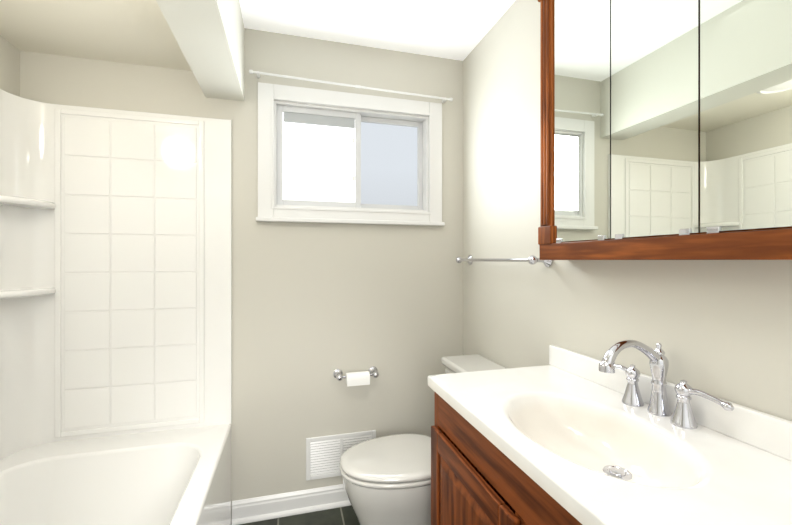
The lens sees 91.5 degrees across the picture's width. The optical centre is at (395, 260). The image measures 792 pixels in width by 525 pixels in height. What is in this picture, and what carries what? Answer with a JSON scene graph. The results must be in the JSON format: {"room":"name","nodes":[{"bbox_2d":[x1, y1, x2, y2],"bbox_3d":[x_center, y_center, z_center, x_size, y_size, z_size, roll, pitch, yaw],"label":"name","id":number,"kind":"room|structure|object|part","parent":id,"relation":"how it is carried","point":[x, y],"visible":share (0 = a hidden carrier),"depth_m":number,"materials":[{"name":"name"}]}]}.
{"room":"bathroom","nodes":[
{"label":"bathroom","id":0,"kind":"room"},
{"bbox_2d":[0,35,19,95],"bbox_3d":[-1.335,0.068,0.456,0.120,2.400,2.673,0,0,-16],"label":"wall","id":1,"kind":"structure","parent":0,"point":[9,67],"depth_m":1.58,"materials":[{"name":"paint"}]},
{"bbox_2d":[0,0,191,70],"bbox_3d":[-0.929,-1.012,0.569,0.722,0.239,2.433,0,0,-16],"label":"ceiling","id":2,"kind":"structure","parent":0,"point":[138,32],"depth_m":1.50,"materials":[{"name":"paint"}]},
{"bbox_2d":[20,28,462,500],"bbox_3d":[-0.627,0.068,1.977,2.057,2.400,0.120,0,0,-16],"label":"wall","id":3,"kind":"structure","parent":0,"point":[350,298],"depth_m":1.97,"materials":[{"name":"paint"}]},
{"bbox_2d":[232,484,350,524],"bbox_3d":[-0.210,1.217,2.015,1.200,0.102,0.027,0,0,-16],"label":"baseboard","id":4,"kind":"structure","parent":3,"relation":"attached to","point":[250,510],"depth_m":1.92,"materials":[{"name":"white wood"}]},
{"bbox_2d":[306,430,375,480],"bbox_3d":[-0.282,1.010,2.004,0.362,0.215,0.008,0,0,-16],"label":"air vent","id":5,"kind":"object","parent":3,"relation":"in","point":[324,454],"visible":0.54,"depth_m":1.99,"materials":[{"name":"white metal"}]},
{"bbox_2d":[256,82,444,225],"bbox_3d":[-0.222,-0.529,2.058,0.982,0.680,0.140,0,0,-16],"label":"window","id":6,"kind":"structure","parent":3,"relation":"in","point":[322,159],"depth_m":2.03,"materials":[{"name":"white"}]},
{"bbox_3d":[-0.398,-0.529,2.014,0.370,0.446,0.004,0,0,-15],"label":"sash glass","id":7,"kind":"part","parent":6,"relation":"part of","materials":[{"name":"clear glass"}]},
{"bbox_3d":[-0.398,-0.529,2.015,0.430,0.506,0.030,0,0,-15],"label":"sash frame","id":8,"kind":"part","parent":6,"relation":"part of","materials":[{"name":"white plastic"}]},
{"bbox_2d":[283,111,354,128],"bbox_3d":[-0.396,-0.728,2.008,0.365,0.052,0.005,0,0,-15],"label":"shade","id":9,"kind":"object","parent":6,"relation":"attached to","point":[305,119],"depth_m":2.00,"materials":[{"name":"grey fabric"}]},
{"bbox_3d":[-0.043,-0.529,2.148,0.338,0.446,0.004,0,0,-15],"label":"sash glass","id":10,"kind":"part","parent":6,"relation":"part of","materials":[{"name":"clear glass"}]},
{"bbox_2d":[249,70,452,102],"bbox_3d":[-0.200,-0.893,2.003,1.055,0.038,0.053,0,0,-16],"label":"curtain rod","id":11,"kind":"object","parent":3,"relation":"attached to","point":[258,73],"visible":1,"depth_m":1.97,"materials":[{"name":"white metal"}]},
{"bbox_2d":[333,366,378,386],"bbox_3d":[-0.199,0.597,1.981,0.233,0.064,0.097,0,0,-16],"label":"paper holder","id":12,"kind":"object","parent":3,"relation":"attached to","point":[357,378],"visible":1,"depth_m":1.94,"materials":[{"name":"white paper"}]},
{"bbox_2d":[231,505,359,524],"bbox_3d":[-0.286,1.318,0.747,2.297,0.100,2.673,0,0,-16],"label":"floor","id":13,"kind":"structure","parent":0,"point":[345,515],"depth_m":1.89,"materials":[{"name":"tile"}]},
{"bbox_2d":[0,89,231,524],"bbox_3d":[-0.979,0.296,0.970,0.836,1.943,1.629,0,0,-16],"label":"bathtub","id":14,"kind":"object","parent":13,"relation":"on","point":[115,316],"visible":1,"depth_m":1.69,"materials":[{"name":"white plastic"}]},
{"bbox_2d":[0,193,57,209],"bbox_3d":[-1.496,-0.236,1.550,0.126,0.034,0.210,0,0,-15],"label":"shelf","id":15,"kind":"object","parent":14,"relation":"attached to","point":[9,201],"depth_m":1.57,"materials":[{"name":"white plastic"}]},
{"bbox_2d":[0,286,57,299],"bbox_3d":[-1.496,0.129,1.550,0.126,0.034,0.210,0,0,-15],"label":"shelf","id":16,"kind":"object","parent":14,"relation":"attached to","point":[6,292],"depth_m":1.57,"materials":[{"name":"white plastic"}]},
{"bbox_2d":[339,354,506,524],"bbox_3d":[0.130,0.875,1.676,0.747,0.785,0.456,0,0,-16],"label":"toilet","id":17,"kind":"object","parent":13,"relation":"on","point":[386,480],"visible":0.4,"depth_m":1.52,"materials":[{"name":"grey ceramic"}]},
{"bbox_3d":[-0.001,0.857,1.639,0.475,0.020,0.376,0,0,-15],"label":"seat","id":18,"kind":"part","parent":17,"relation":"part of","materials":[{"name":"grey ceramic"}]},
{"bbox_3d":[0.001,0.831,1.640,0.472,0.028,0.372,0,0,-15],"label":"lid","id":19,"kind":"part","parent":17,"relation":"part of","materials":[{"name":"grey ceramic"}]},
{"bbox_3d":[0.031,1.068,1.648,0.520,0.400,0.360,0,0,-15],"label":"bowl","id":20,"kind":"part","parent":17,"relation":"part of","materials":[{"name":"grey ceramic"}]},
{"bbox_3d":[0.387,0.503,1.747,0.214,0.040,0.456,0,0,-15],"label":"tank lid","id":21,"kind":"part","parent":17,"relation":"part of","materials":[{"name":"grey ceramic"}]},
{"bbox_2d":[428,340,791,524],"bbox_3d":[0.486,0.732,0.870,0.500,1.071,1.047,0,0,-16],"label":"bathroom vanity","id":22,"kind":"object","parent":13,"relation":"on","point":[566,437],"visible":1,"depth_m":0.90,"materials":[{"name":"brown wood"}]},
{"bbox_3d":[0.188,0.839,1.042,0.014,0.475,0.377,0,0,-15],"label":"door panel","id":23,"kind":"part","parent":22,"relation":"part of","materials":[{"name":"brown wood"}]},
{"bbox_2d":[598,340,734,429],"bbox_3d":[0.592,0.292,0.958,0.204,0.191,0.350,0,0,-15],"label":"faucet","id":24,"kind":"object","parent":22,"relation":"on","point":[652,403],"depth_m":0.96,"materials":[{"name":"silver metal"}]},
{"bbox_2d":[239,0,515,60],"bbox_3d":[-0.286,-1.182,0.747,2.297,0.100,2.673,0,0,-16],"label":"ceiling","id":25,"kind":"structure","parent":0,"point":[454,29],"depth_m":1.83,"materials":[{"name":"paint"}]},
{"bbox_2d":[156,0,244,100],"bbox_3d":[-0.498,-0.953,0.688,0.173,0.357,2.433,0,0,-16],"label":"soffit","id":26,"kind":"structure","parent":25,"relation":"attached to","point":[209,35],"depth_m":1.43,"materials":[{"name":"paint"}]},
{"bbox_2d":[463,0,791,420],"bbox_3d":[0.763,0.068,1.038,0.120,2.400,2.673,0,0,-16],"label":"wall","id":27,"kind":"structure","parent":0,"point":[721,329],"depth_m":1.41,"materials":[{"name":"paint"}]},
{"bbox_2d":[456,255,552,266],"bbox_3d":[0.451,0.000,1.774,0.085,0.054,0.707,0,0,-16],"label":"towel rail","id":28,"kind":"object","parent":27,"relation":"attached to","point":[531,259],"visible":0.88,"depth_m":1.61,"materials":[{"name":"silver metal"}]},
{"bbox_2d":[538,0,791,259],"bbox_3d":[0.654,-0.516,0.952,0.133,1.032,0.875,0,0,-16],"label":"upper cabinet","id":29,"kind":"object","parent":27,"relation":"attached to","point":[665,129],"visible":1,"depth_m":0.90,"materials":[{"name":"brown wood"}]},
{"bbox_2d":[553,0,611,242],"bbox_3d":[0.558,-0.494,1.171,0.006,0.869,0.233,0,0,-15],"label":"mirror","id":30,"kind":"object","parent":29,"relation":"attached to","point":[582,29],"depth_m":1.16,"materials":[{"name":"clear glass"}]},
{"bbox_3d":[0.564,-0.494,1.173,0.005,0.869,0.231,0,0,-15],"label":"door","id":31,"kind":"part","parent":29,"relation":"part of","materials":[{"name":"silver metal"}]},
{"bbox_2d":[611,0,700,238],"bbox_3d":[0.622,-0.494,0.943,0.006,0.869,0.233,0,0,-15],"label":"mirror","id":32,"kind":"object","parent":29,"relation":"attached to","point":[656,44],"depth_m":0.93,"materials":[{"name":"clear glass"}]},
{"bbox_3d":[0.627,-0.494,0.944,0.005,0.869,0.231,0,0,-15],"label":"door","id":33,"kind":"part","parent":29,"relation":"part of","materials":[{"name":"silver metal"}]},
{"bbox_2d":[700,0,791,232],"bbox_3d":[0.685,-0.494,0.715,0.006,0.869,0.233,0,0,-15],"label":"mirror","id":34,"kind":"object","parent":29,"relation":"attached to","point":[746,45],"depth_m":0.74,"materials":[{"name":"clear glass"}]},
{"bbox_3d":[0.690,-0.494,0.716,0.005,0.869,0.231,0,0,-15],"label":"door","id":35,"kind":"part","parent":29,"relation":"part of","materials":[{"name":"silver metal"}]},
{"bbox_2d":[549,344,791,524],"bbox_3d":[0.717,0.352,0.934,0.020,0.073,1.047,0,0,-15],"label":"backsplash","id":36,"kind":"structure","parent":27,"relation":"attached to","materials":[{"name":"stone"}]}
]}

